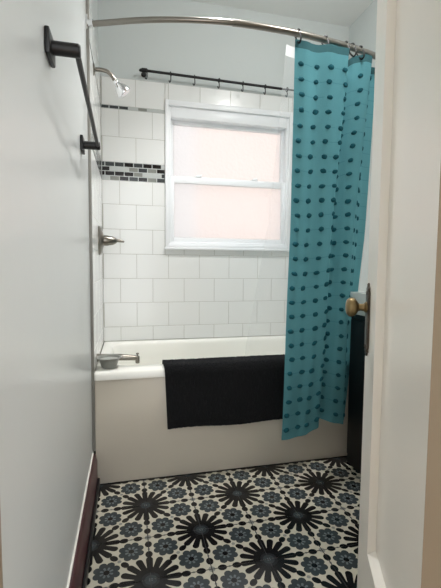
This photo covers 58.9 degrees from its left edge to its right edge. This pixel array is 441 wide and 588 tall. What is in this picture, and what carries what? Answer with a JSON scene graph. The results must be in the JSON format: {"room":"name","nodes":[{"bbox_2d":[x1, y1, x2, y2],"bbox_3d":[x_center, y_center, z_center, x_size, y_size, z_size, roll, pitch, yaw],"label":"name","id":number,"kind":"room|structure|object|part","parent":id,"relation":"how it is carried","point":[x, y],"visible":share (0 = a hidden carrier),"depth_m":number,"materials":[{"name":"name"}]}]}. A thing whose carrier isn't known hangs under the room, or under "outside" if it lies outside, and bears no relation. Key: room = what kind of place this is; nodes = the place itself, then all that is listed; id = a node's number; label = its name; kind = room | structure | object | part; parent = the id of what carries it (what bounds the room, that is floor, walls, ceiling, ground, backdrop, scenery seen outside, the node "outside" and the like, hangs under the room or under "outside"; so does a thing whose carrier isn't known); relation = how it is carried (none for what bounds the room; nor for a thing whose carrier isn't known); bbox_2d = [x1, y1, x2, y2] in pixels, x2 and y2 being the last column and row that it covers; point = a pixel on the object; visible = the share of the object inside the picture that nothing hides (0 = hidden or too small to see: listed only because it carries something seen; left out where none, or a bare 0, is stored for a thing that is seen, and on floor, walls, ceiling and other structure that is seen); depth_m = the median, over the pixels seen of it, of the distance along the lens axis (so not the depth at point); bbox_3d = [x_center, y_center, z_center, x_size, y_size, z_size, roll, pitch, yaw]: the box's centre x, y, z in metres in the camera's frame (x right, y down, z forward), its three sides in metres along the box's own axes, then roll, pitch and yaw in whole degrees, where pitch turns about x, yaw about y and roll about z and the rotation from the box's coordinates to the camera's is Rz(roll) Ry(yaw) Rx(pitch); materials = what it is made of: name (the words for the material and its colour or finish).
{"room":"bathroom","nodes":[
{"label":"bathroom","id":0,"kind":"room"},
{"bbox_2d":[0,0,103,587],"bbox_3d":[-0.522,-0.422,1.278,0.112,2.690,2.351,0,4,-13],"label":"wall","id":1,"kind":"structure","parent":0,"point":[46,448],"depth_m":0.80,"materials":[{"name":"paint"}]},
{"bbox_2d":[0,510,2,587],"bbox_3d":[-0.266,-0.038,0.416,0.010,2.050,0.105,0,4,-13],"label":"trim","id":2,"kind":"structure","parent":1,"relation":"attached to","point":[1,571],"depth_m":0.49,"materials":[{"name":"beige paint"}]},
{"bbox_2d":[44,25,99,154],"bbox_3d":[-0.413,-0.545,1.155,0.068,0.080,0.688,0,4,-13],"label":"towel bar","id":3,"kind":"object","parent":1,"relation":"attached to","point":[52,48],"visible":1,"depth_m":0.86,"materials":[{"name":"black metal"}]},
{"bbox_3d":[-0.371,-0.536,0.849,0.010,0.054,0.072,0,4,-13],"label":"wall plate","id":4,"kind":"part","parent":3,"relation":"part of","materials":[{"name":"black metal"}]},
{"bbox_3d":[-0.338,-0.536,0.857,0.058,0.029,0.029,0,4,-13],"label":"post","id":5,"kind":"part","parent":3,"relation":"part of","materials":[{"name":"black metal"}]},
{"bbox_3d":[-0.512,-0.553,1.449,0.010,0.054,0.072,0,4,-13],"label":"wall plate","id":6,"kind":"part","parent":3,"relation":"part of","materials":[{"name":"black metal"}]},
{"bbox_3d":[-0.479,-0.554,1.456,0.058,0.029,0.029,0,4,-13],"label":"post","id":7,"kind":"part","parent":3,"relation":"part of","materials":[{"name":"black metal"}]},
{"bbox_2d":[67,453,99,587],"bbox_3d":[-0.431,0.852,1.192,0.032,0.161,1.263,0,4,-13],"label":"baseboard","id":8,"kind":"structure","parent":1,"relation":"attached to","point":[79,569],"depth_m":1.34,"materials":[{"name":"brown wood"}]},
{"bbox_2d":[86,0,95,450],"bbox_3d":[-0.575,-0.275,1.731,0.013,2.001,0.006,0,4,-13],"label":"trim","id":9,"kind":"structure","parent":1,"relation":"attached to","point":[87,1],"depth_m":1.73,"materials":[{"name":"grey tile"}]},
{"bbox_2d":[98,226,123,254],"bbox_3d":[-0.598,-0.294,2.150,0.136,0.158,0.158,0,4,-13],"label":"shower valve","id":10,"kind":"object","parent":1,"relation":"attached to","point":[103,240],"visible":0.98,"depth_m":2.12,"materials":[{"name":"silver metal"}]},
{"bbox_3d":[-0.651,-0.293,2.137,0.026,0.158,0.158,0,4,-13],"label":"plate","id":11,"kind":"part","parent":10,"relation":"part of","materials":[{"name":"silver metal"}]},
{"bbox_2d":[93,62,129,98],"bbox_3d":[-0.526,-1.033,1.897,0.172,0.150,0.071,0,4,-13],"label":"showerhead","id":12,"kind":"object","parent":1,"relation":"attached to","point":[122,90],"visible":1,"depth_m":1.89,"materials":[{"name":"silver metal"}]},
{"bbox_3d":[-0.556,-1.060,1.888,0.107,0.062,0.019,0,4,-13],"label":"shower arm","id":13,"kind":"part","parent":12,"relation":"part of","materials":[{"name":"silver metal"}]},
{"bbox_2d":[97,353,139,363],"bbox_3d":[-0.513,0.325,1.968,0.208,0.058,0.041,0,4,-13],"label":"tub spout","id":14,"kind":"object","parent":1,"relation":"attached to","point":[136,358],"visible":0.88,"depth_m":1.97,"materials":[{"name":"silver metal"}]},
{"bbox_2d":[86,14,375,58],"bbox_3d":[0.257,-1.159,1.802,1.690,0.060,0.224,0,4,-13],"label":"shower rod","id":15,"kind":"object","parent":1,"relation":"attached to","point":[90,23],"visible":0.69,"depth_m":1.66,"materials":[{"name":"silver metal"}]},
{"bbox_2d":[295,28,301,43],"bbox_3d":[0.343,-1.136,1.724,0.008,0.072,0.058,-1,4,-18],"label":"curtain ring","id":16,"kind":"object","parent":15,"relation":"hanging from","point":[298,42],"visible":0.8,"depth_m":1.71,"materials":[{"name":"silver metal"}]},
{"bbox_2d":[282,39,374,439],"bbox_3d":[0.555,-0.230,1.880,0.563,1.824,0.107,-2,5,-33],"label":"shower curtain","id":17,"kind":"object","parent":15,"relation":"hanging from","point":[333,107],"visible":0.96,"depth_m":1.82,"materials":[{"name":"teal fabric"}]},
{"bbox_2d":[349,43,356,56],"bbox_3d":[0.617,-1.142,1.831,0.008,0.072,0.058,-1,4,-25],"label":"curtain ring","id":18,"kind":"object","parent":15,"relation":"hanging from","point":[351,43],"visible":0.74,"depth_m":1.81,"materials":[{"name":"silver metal"}]},
{"bbox_2d":[356,45,364,59],"bbox_3d":[0.663,-1.143,1.852,0.008,0.072,0.058,-2,5,-26],"label":"curtain ring","id":19,"kind":"object","parent":15,"relation":"hanging from","point":[361,46],"visible":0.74,"depth_m":1.84,"materials":[{"name":"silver metal"}]},
{"bbox_2d":[97,0,348,343],"bbox_3d":[0.055,-0.517,2.686,1.880,2.690,0.148,0,4,-13],"label":"wall","id":20,"kind":"structure","parent":0,"point":[151,291],"depth_m":2.51,"materials":[{"name":"white tile"}]},
{"bbox_2d":[139,68,293,90],"bbox_3d":[0.156,-1.365,2.544,1.350,0.036,0.070,0,4,-13],"label":"rod","id":21,"kind":"object","parent":20,"relation":"attached to","point":[143,70],"visible":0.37,"depth_m":2.46,"materials":[{"name":"black metal"}]},
{"bbox_3d":[-0.474,-1.362,2.395,0.054,0.032,0.070,0,4,-13],"label":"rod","id":22,"kind":"part","parent":21,"relation":"part of","materials":[{"name":"black metal"}]},
{"bbox_2d":[165,99,292,251],"bbox_3d":[0.056,-0.763,2.630,0.870,0.937,0.126,0,4,-13],"label":"window","id":23,"kind":"structure","parent":20,"relation":"in","point":[228,169],"depth_m":2.62,"materials":[{"name":"white plastic"}]},
{"bbox_3d":[0.052,-0.936,2.643,0.754,0.348,0.006,0,4,-13],"label":"pane","id":24,"kind":"part","parent":23,"relation":"part of","materials":[{"name":"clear glass"}]},
{"bbox_3d":[0.057,-0.302,2.643,0.870,0.016,0.086,0,4,-13],"label":"sill","id":25,"kind":"part","parent":23,"relation":"part of","materials":[{"name":"white plastic"}]},
{"bbox_3d":[0.052,-0.936,2.643,0.790,0.400,0.030,0,4,-13],"label":"sash","id":26,"kind":"part","parent":23,"relation":"part of","materials":[{"name":"white plastic"}]},
{"bbox_3d":[0.057,-0.549,2.636,0.750,0.358,0.006,0,4,-13],"label":"pane","id":27,"kind":"part","parent":23,"relation":"part of","materials":[{"name":"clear glass"}]},
{"bbox_3d":[0.057,-0.554,2.635,0.790,0.428,0.030,0,4,-13],"label":"sash","id":28,"kind":"part","parent":23,"relation":"part of","materials":[{"name":"white plastic"}]},
{"bbox_2d":[87,456,360,587],"bbox_3d":[0.318,0.942,1.574,1.700,0.061,2.349,0,4,-13],"label":"floor","id":29,"kind":"structure","parent":0,"point":[295,524],"depth_m":1.52,"materials":[{"name":"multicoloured tile"}]},
{"bbox_2d":[94,335,348,483],"bbox_3d":[0.153,0.589,2.329,1.665,0.536,0.744,0,4,-13],"label":"bathtub","id":30,"kind":"object","parent":29,"relation":"on","point":[134,440],"visible":0.47,"depth_m":1.92,"materials":[{"name":"white ceramic"}]},
{"bbox_2d":[96,354,121,368],"bbox_3d":[-0.527,0.323,1.849,0.117,0.052,0.117,0,4,-13],"label":"bowl","id":31,"kind":"object","parent":30,"relation":"on","point":[107,361],"visible":1,"depth_m":1.83,"materials":[{"name":"grey ceramic"}]},
{"bbox_2d":[162,354,284,428],"bbox_3d":[0.037,0.481,1.978,0.649,0.312,0.174,0,4,-13],"label":"bath mat","id":32,"kind":"object","parent":30,"relation":"hanging from","point":[216,391],"visible":0.93,"depth_m":1.90,"materials":[{"name":"black fabric"}]},
{"bbox_2d":[347,291,365,473],"bbox_3d":[0.922,0.459,1.711,0.449,0.896,0.746,0,4,-13],"label":"vanity","id":33,"kind":"object","parent":29,"relation":"on","point":[357,352],"visible":0.12,"depth_m":1.93,"materials":[{"name":"black wood"}]},
{"bbox_2d":[350,291,365,315],"bbox_3d":[0.939,0.066,1.686,0.420,0.109,0.746,0,4,-13],"label":"sink","id":34,"kind":"object","parent":33,"relation":"in","point":[360,296],"depth_m":1.90,"materials":[{"name":"white ceramic"}]},
{"bbox_2d":[190,0,373,26],"bbox_3d":[0.221,-1.750,0.512,2.530,0.080,4.271,0,4,-13],"label":"ceiling","id":35,"kind":"structure","parent":0,"point":[337,12],"depth_m":2.52,"materials":[{"name":"white paint"}]},
{"bbox_2d":[285,44,294,57],"bbox_3d":[0.497,-0.365,2.019,0.687,1.548,0.312,0,4,-13],"label":"liner","id":36,"kind":"object","parent":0,"point":[290,51],"visible":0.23,"depth_m":1.78,"materials":[{"name":"white plastic"}]},
{"bbox_2d":[349,0,376,290],"bbox_3d":[1.205,-0.437,1.684,0.100,2.690,2.351,0,4,-13],"label":"wall","id":37,"kind":"structure","parent":0,"point":[362,31],"depth_m":2.54,"materials":[{"name":"grey paint"}]},
{"bbox_2d":[421,168,440,587],"bbox_3d":[0.594,-0.351,0.398,1.680,2.690,0.120,0,4,-13],"label":"wall","id":38,"kind":"structure","parent":0,"point":[431,554],"depth_m":0.40,"materials":[{"name":"beige paint"}]},
{"bbox_2d":[345,0,440,587],"bbox_3d":[0.302,-0.043,0.679,0.093,2.008,0.618,1,4,11],"label":"door","id":39,"kind":"structure","parent":38,"relation":"in","point":[398,308],"depth_m":0.74,"materials":[{"name":"paint"}]},
{"bbox_3d":[0.359,0.063,0.959,0.008,0.180,0.038,1,4,11],"label":"knob plate","id":40,"kind":"part","parent":39,"relation":"part of","materials":[{"name":"brown metal"}]}
]}

